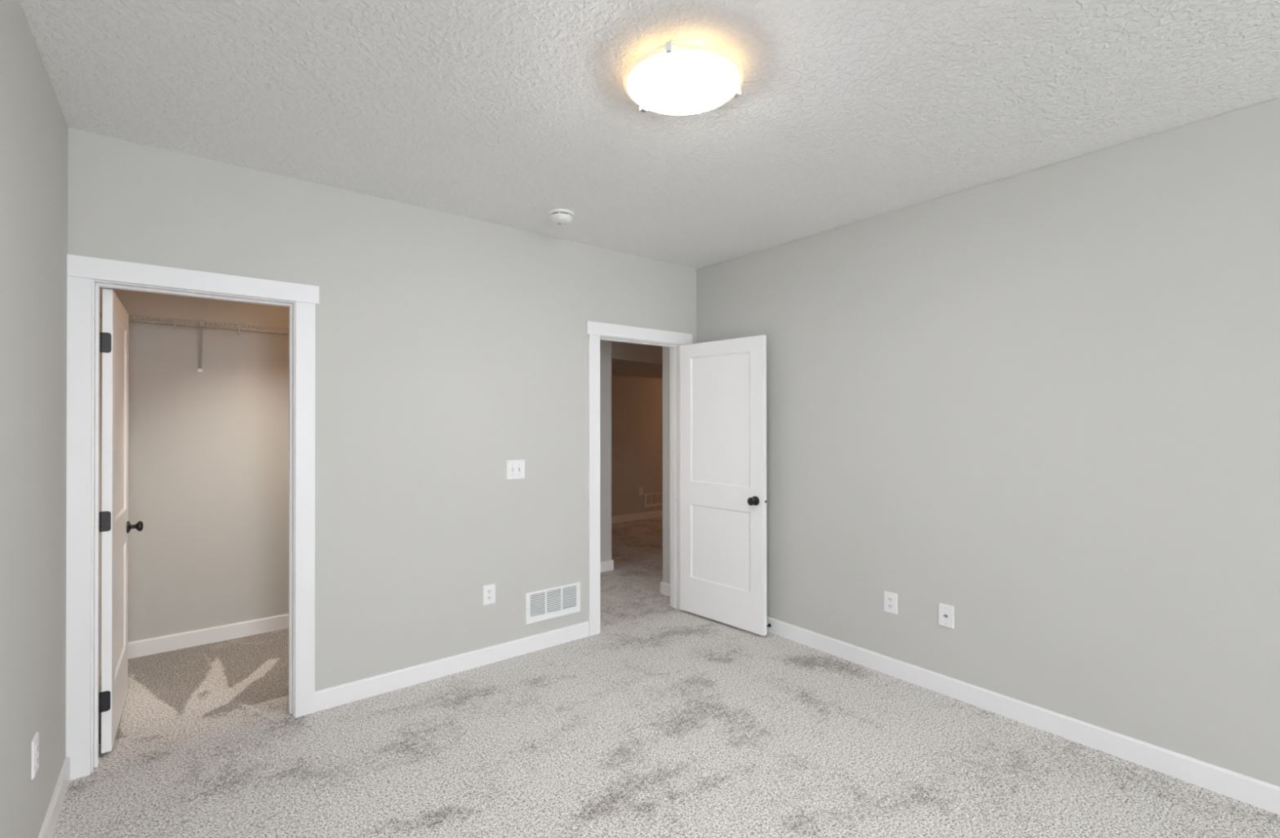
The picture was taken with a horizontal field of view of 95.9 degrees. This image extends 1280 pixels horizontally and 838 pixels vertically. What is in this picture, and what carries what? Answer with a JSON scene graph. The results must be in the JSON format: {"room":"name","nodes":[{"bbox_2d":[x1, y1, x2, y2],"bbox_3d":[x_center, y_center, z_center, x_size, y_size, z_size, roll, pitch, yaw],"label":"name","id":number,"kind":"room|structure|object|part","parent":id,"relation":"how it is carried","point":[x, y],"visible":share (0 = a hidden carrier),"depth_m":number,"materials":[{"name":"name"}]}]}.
{"room":"empty bedroom","nodes":[
{"label":"empty bedroom","id":0,"kind":"room"},
{"bbox_2d":[0,0,104,837],"bbox_3d":[-0.277,0.128,-0.342,0.120,2.700,10.050,0,0,-38],"label":"wall","id":1,"kind":"structure","parent":0,"point":[33,127],"depth_m":1.80,"materials":[{"name":"grey paint"}]},
{"bbox_2d":[31,731,39,779],"bbox_3d":[-1.947,1.083,1.861,0.009,0.120,0.080,0,0,-38],"label":"electrical outlet","id":2,"kind":"object","parent":1,"relation":"attached to","point":[35,742],"visible":1,"depth_m":1.84,"materials":[{"name":"white plastic"}]},
{"bbox_2d":[35,755,38,766],"bbox_3d":[-1.945,1.102,1.863,0.003,0.027,0.034,0,0,-38],"label":"receptacle","id":3,"kind":"object","parent":2,"relation":"attached to","point":[37,756],"depth_m":1.86,"materials":[{"name":"white plastic"}]},
{"bbox_2d":[35,742,39,754],"bbox_3d":[-1.945,1.063,1.863,0.003,0.027,0.034,0,0,-38],"label":"receptacle","id":4,"kind":"object","parent":2,"relation":"attached to","point":[37,744],"depth_m":1.86,"materials":[{"name":"white plastic"}]},
{"bbox_2d":[38,756,70,837],"bbox_3d":[0.238,1.426,-0.885,0.014,0.100,8.328,0,0,-38],"label":"baseboard","id":5,"kind":"structure","parent":1,"relation":"attached to","point":[49,825],"depth_m":2.13,"materials":[{"name":"white paint"}]},
{"bbox_2d":[104,288,288,642],"bbox_3d":[-2.570,0.147,4.181,1.919,2.700,0.115,0,0,-38],"label":"wall","id":6,"kind":"structure","parent":0,"point":[208,450],"depth_m":3.85,"materials":[{"name":"grey paint"}]},
{"bbox_2d":[100,311,288,372],"bbox_3d":[-2.436,-0.464,4.016,1.911,0.309,0.312,0,0,-38],"label":"wire shelf","id":7,"kind":"object","parent":6,"relation":"attached to","point":[201,324],"visible":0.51,"depth_m":3.69,"materials":[{"name":"white metal"}]},
{"bbox_3d":[-2.345,-0.581,3.900,1.909,0.008,0.008,0,0,-38],"label":"rail","id":8,"kind":"part","parent":7,"relation":"part of","materials":[{"name":"grey plastic"}]},
{"bbox_3d":[-2.345,-0.607,3.900,1.909,0.006,0.006,0,0,-38],"label":"rail","id":9,"kind":"part","parent":7,"relation":"part of","materials":[{"name":"grey plastic"}]},
{"bbox_3d":[-2.438,-0.607,4.018,1.909,0.006,0.006,0,0,-38],"label":"rail","id":10,"kind":"part","parent":7,"relation":"part of","materials":[{"name":"grey plastic"}]},
{"bbox_3d":[-2.531,-0.606,4.134,1.909,0.006,0.006,0,0,-38],"label":"rail","id":11,"kind":"part","parent":7,"relation":"part of","materials":[{"name":"grey plastic"}]},
{"bbox_2d":[128,613,288,659],"bbox_3d":[-2.529,1.446,4.126,1.919,0.100,0.014,0,0,-38],"label":"baseboard","id":12,"kind":"structure","parent":6,"relation":"attached to","point":[136,649],"depth_m":3.83,"materials":[{"name":"white paint"}]},
{"bbox_2d":[67,127,696,691],"bbox_3d":[-0.994,0.143,3.556,3.608,2.700,0.115,0,0,-38],"label":"wall","id":13,"kind":"structure","parent":0,"point":[450,348],"depth_m":3.26,"materials":[{"name":"grey paint"}]},
{"bbox_2d":[65,253,319,780],"bbox_3d":[-2.045,0.406,2.717,0.920,2.170,0.151,0,0,-38],"label":"door frame","id":14,"kind":"structure","parent":13,"relation":"attached to","point":[86,275],"depth_m":2.48,"materials":[{"name":"white paint"}]},
{"bbox_3d":[-2.336,0.451,2.404,0.075,2.080,0.018,0,0,-38],"label":"casing","id":15,"kind":"part","parent":14,"relation":"part of","materials":[{"name":"white paint"}]},
{"bbox_2d":[98,288,143,753],"bbox_3d":[-2.575,0.449,2.838,0.167,2.046,0.746,0,0,-37],"label":"door","id":16,"kind":"structure","parent":14,"relation":"attached to","point":[115,526],"depth_m":2.61,"materials":[{"name":"white paint"}]},
{"bbox_3d":[-2.710,0.579,3.112,0.048,0.055,0.055,0,0,-37],"label":"knob","id":17,"kind":"part","parent":16,"relation":"part of","materials":[{"name":"black metal"}]},
{"bbox_3d":[-1.692,0.452,2.916,0.087,2.080,0.018,0,0,-38],"label":"casing","id":18,"kind":"part","parent":14,"relation":"part of","materials":[{"name":"white paint"}]},
{"bbox_2d":[315,621,589,712],"bbox_3d":[-1.007,1.443,3.458,1.666,0.100,0.014,0,0,-38],"label":"baseboard","id":19,"kind":"structure","parent":13,"relation":"attached to","point":[331,697],"depth_m":3.34,"materials":[{"name":"white paint"}]},
{"bbox_2d":[482,583,495,605],"bbox_3d":[-0.922,1.074,3.531,0.080,0.120,0.009,0,0,-38],"label":"electrical outlet","id":20,"kind":"object","parent":13,"relation":"attached to","point":[488,591],"visible":1,"depth_m":3.53,"materials":[{"name":"white plastic"}]},
{"bbox_2d":[486,595,492,600],"bbox_3d":[-0.920,1.094,3.529,0.034,0.027,0.003,0,0,-38],"label":"receptacle","id":21,"kind":"object","parent":20,"relation":"attached to","point":[488,597],"depth_m":3.53,"materials":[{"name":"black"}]},
{"bbox_2d":[486,589,492,594],"bbox_3d":[-0.920,1.055,3.529,0.034,0.027,0.003,0,0,-38],"label":"receptacle","id":22,"kind":"object","parent":20,"relation":"attached to","point":[488,591],"depth_m":3.53,"materials":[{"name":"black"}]},
{"bbox_2d":[506,459,524,479],"bbox_3d":[-0.780,0.320,3.640,0.126,0.120,0.021,0,0,-38],"label":"light switch","id":23,"kind":"object","parent":13,"relation":"attached to","point":[515,469],"visible":1,"depth_m":3.64,"materials":[{"name":"white plastic"}]},
{"bbox_2d":[525,582,580,624],"bbox_3d":[-0.569,1.211,3.809,0.408,0.198,0.011,0,0,-38],"label":"air vent","id":24,"kind":"object","parent":13,"relation":"in","point":[560,601],"visible":1,"depth_m":3.80,"materials":[{"name":"white metal"}]},
{"bbox_2d":[586,320,692,636],"bbox_3d":[-0.018,0.410,4.329,0.994,2.170,0.151,0,0,-38],"label":"door frame","id":25,"kind":"structure","parent":13,"relation":"attached to","point":[596,331],"depth_m":4.05,"materials":[{"name":"white paint"}]},
{"bbox_3d":[-0.318,0.455,4.008,0.091,2.080,0.018,0,0,-38],"label":"casing","id":26,"kind":"part","parent":25,"relation":"part of","materials":[{"name":"white paint"}]},
{"bbox_3d":[0.269,0.457,4.643,0.064,2.080,0.016,0,0,-38],"label":"casing","id":27,"kind":"part","parent":25,"relation":"part of","materials":[{"name":"white paint"}]},
{"bbox_2d":[680,334,766,635],"bbox_3d":[0.588,0.451,4.213,0.167,2.046,0.792,0,0,-43],"label":"door","id":28,"kind":"structure","parent":25,"relation":"attached to","point":[723,383],"depth_m":4.17,"materials":[{"name":"white paint"}]},
{"bbox_3d":[0.764,0.562,3.940,0.048,0.055,0.055,0,0,-43],"label":"knob","id":29,"kind":"part","parent":28,"relation":"part of","materials":[{"name":"black metal"}]},
{"bbox_2d":[600,340,611,562],"bbox_3d":[-0.986,0.149,5.261,1.705,2.700,0.116,0,0,-38],"label":"wall","id":30,"kind":"structure","parent":0,"point":[605,345],"depth_m":5.70,"materials":[{"name":"grey paint"}]},
{"bbox_2d":[600,560,613,573],"bbox_3d":[-0.975,1.449,5.255,1.719,0.100,0.130,0,0,-38],"label":"baseboard","id":31,"kind":"structure","parent":30,"relation":"attached to","point":[606,566],"depth_m":5.69,"materials":[{"name":"white paint"}]},
{"bbox_2d":[611,375,662,516],"bbox_3d":[-0.140,0.161,8.652,7.450,2.700,0.120,0,0,-38],"label":"wall","id":32,"kind":"structure","parent":0,"point":[637,402],"depth_m":8.64,"materials":[{"name":"grey paint"}]},
{"bbox_2d":[611,510,662,524],"bbox_3d":[-0.097,1.461,8.595,7.250,0.100,0.014,0,0,-38],"label":"baseboard","id":33,"kind":"structure","parent":32,"relation":"attached to","point":[622,518],"depth_m":8.63,"materials":[{"name":"white paint"}]},
{"bbox_2d":[638,487,643,495],"bbox_3d":[0.015,1.086,8.688,0.080,0.120,0.009,0,0,-38],"label":"electrical outlet","id":34,"kind":"object","parent":32,"relation":"attached to","point":[640,489],"visible":1,"depth_m":8.68,"materials":[{"name":"white plastic"}]},
{"bbox_2d":[644,492,662,507],"bbox_3d":[0.227,1.238,8.855,0.408,0.198,0.011,0,0,-38],"label":"air vent","id":35,"kind":"object","parent":32,"relation":"in","point":[655,499],"visible":0.84,"depth_m":8.83,"materials":[{"name":"white"}]},
{"bbox_2d":[19,0,1279,269],"bbox_3d":[2.727,-1.271,3.323,9.600,0.120,12.200,0,0,-38],"label":"ceiling","id":36,"kind":"structure","parent":0,"point":[510,113],"depth_m":2.13,"materials":[{"name":"white paint"}]},
{"bbox_2d":[548,208,573,225],"bbox_3d":[-0.462,-1.180,3.389,0.150,0.056,0.150,0,0,-38],"label":"smoke detector","id":37,"kind":"object","parent":36,"relation":"attached to","point":[557,216],"visible":1,"depth_m":3.35,"materials":[{"name":"white plastic"}]},
{"bbox_2d":[611,341,662,378],"bbox_3d":[0.519,-0.912,7.826,7.250,0.560,2.000,0,0,-38],"label":"soffit","id":38,"kind":"structure","parent":36,"relation":"attached to","point":[628,359],"depth_m":6.62,"materials":[{"name":"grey paint"}]},
{"bbox_2d":[623,40,743,115],"bbox_3d":[0.147,-1.159,2.006,0.414,0.108,0.420,0,0,-38],"label":"ceiling light","id":39,"kind":"object","parent":36,"relation":"attached to","point":[678,77],"visible":1,"depth_m":1.92,"materials":[{"name":"white glass"}]},
{"bbox_2d":[660,581,670,596],"bbox_3d":[0.324,1.447,4.875,0.129,0.100,0.318,0,0,-38],"label":"baseboard","id":40,"kind":"structure","parent":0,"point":[664,587],"depth_m":4.91,"materials":[{"name":"white paint"}]},
{"bbox_2d":[53,516,1279,837],"bbox_3d":[2.729,1.489,3.313,9.600,0.001,12.200,0,0,-38],"label":"floor","id":41,"kind":"structure","parent":0,"point":[664,722],"depth_m":2.53,"materials":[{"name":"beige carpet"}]},
{"bbox_2d":[662,97,1279,786],"bbox_3d":[3.002,0.133,1.521,0.115,2.700,8.885,0,0,-38],"label":"wall","id":42,"kind":"structure","parent":0,"point":[1041,406],"depth_m":2.72,"materials":[{"name":"grey paint"}]},
{"bbox_2d":[884,591,897,614],"bbox_3d":[1.458,1.070,3.360,0.009,0.120,0.080,0,0,-38],"label":"electrical outlet","id":43,"kind":"object","parent":42,"relation":"attached to","point":[891,599],"visible":1,"depth_m":3.36,"materials":[{"name":"white plastic"}]},
{"bbox_2d":[887,603,893,608],"bbox_3d":[1.456,1.090,3.359,0.003,0.027,0.034,0,0,-38],"label":"receptacle","id":44,"kind":"object","parent":43,"relation":"attached to","point":[890,606],"depth_m":3.36,"materials":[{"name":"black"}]},
{"bbox_2d":[887,596,893,602],"bbox_3d":[1.456,1.051,3.359,0.003,0.027,0.034,0,0,-38],"label":"receptacle","id":45,"kind":"object","parent":43,"relation":"attached to","point":[890,599],"depth_m":3.36,"materials":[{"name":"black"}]},
{"bbox_2d":[938,603,954,629],"bbox_3d":[1.650,1.063,3.115,0.015,0.121,0.080,0,0,-38],"label":"cable wall plate","id":46,"kind":"object","parent":42,"relation":"attached to","point":[946,612],"visible":1,"depth_m":3.11,"materials":[{"name":"white plastic"}]},
{"bbox_2d":[766,616,1279,815],"bbox_3d":[3.046,1.432,1.359,0.014,0.100,8.346,0,0,-38],"label":"baseboard","id":47,"kind":"structure","parent":42,"relation":"attached to","point":[1264,796],"depth_m":2.70,"materials":[{"name":"white paint"}]}
]}

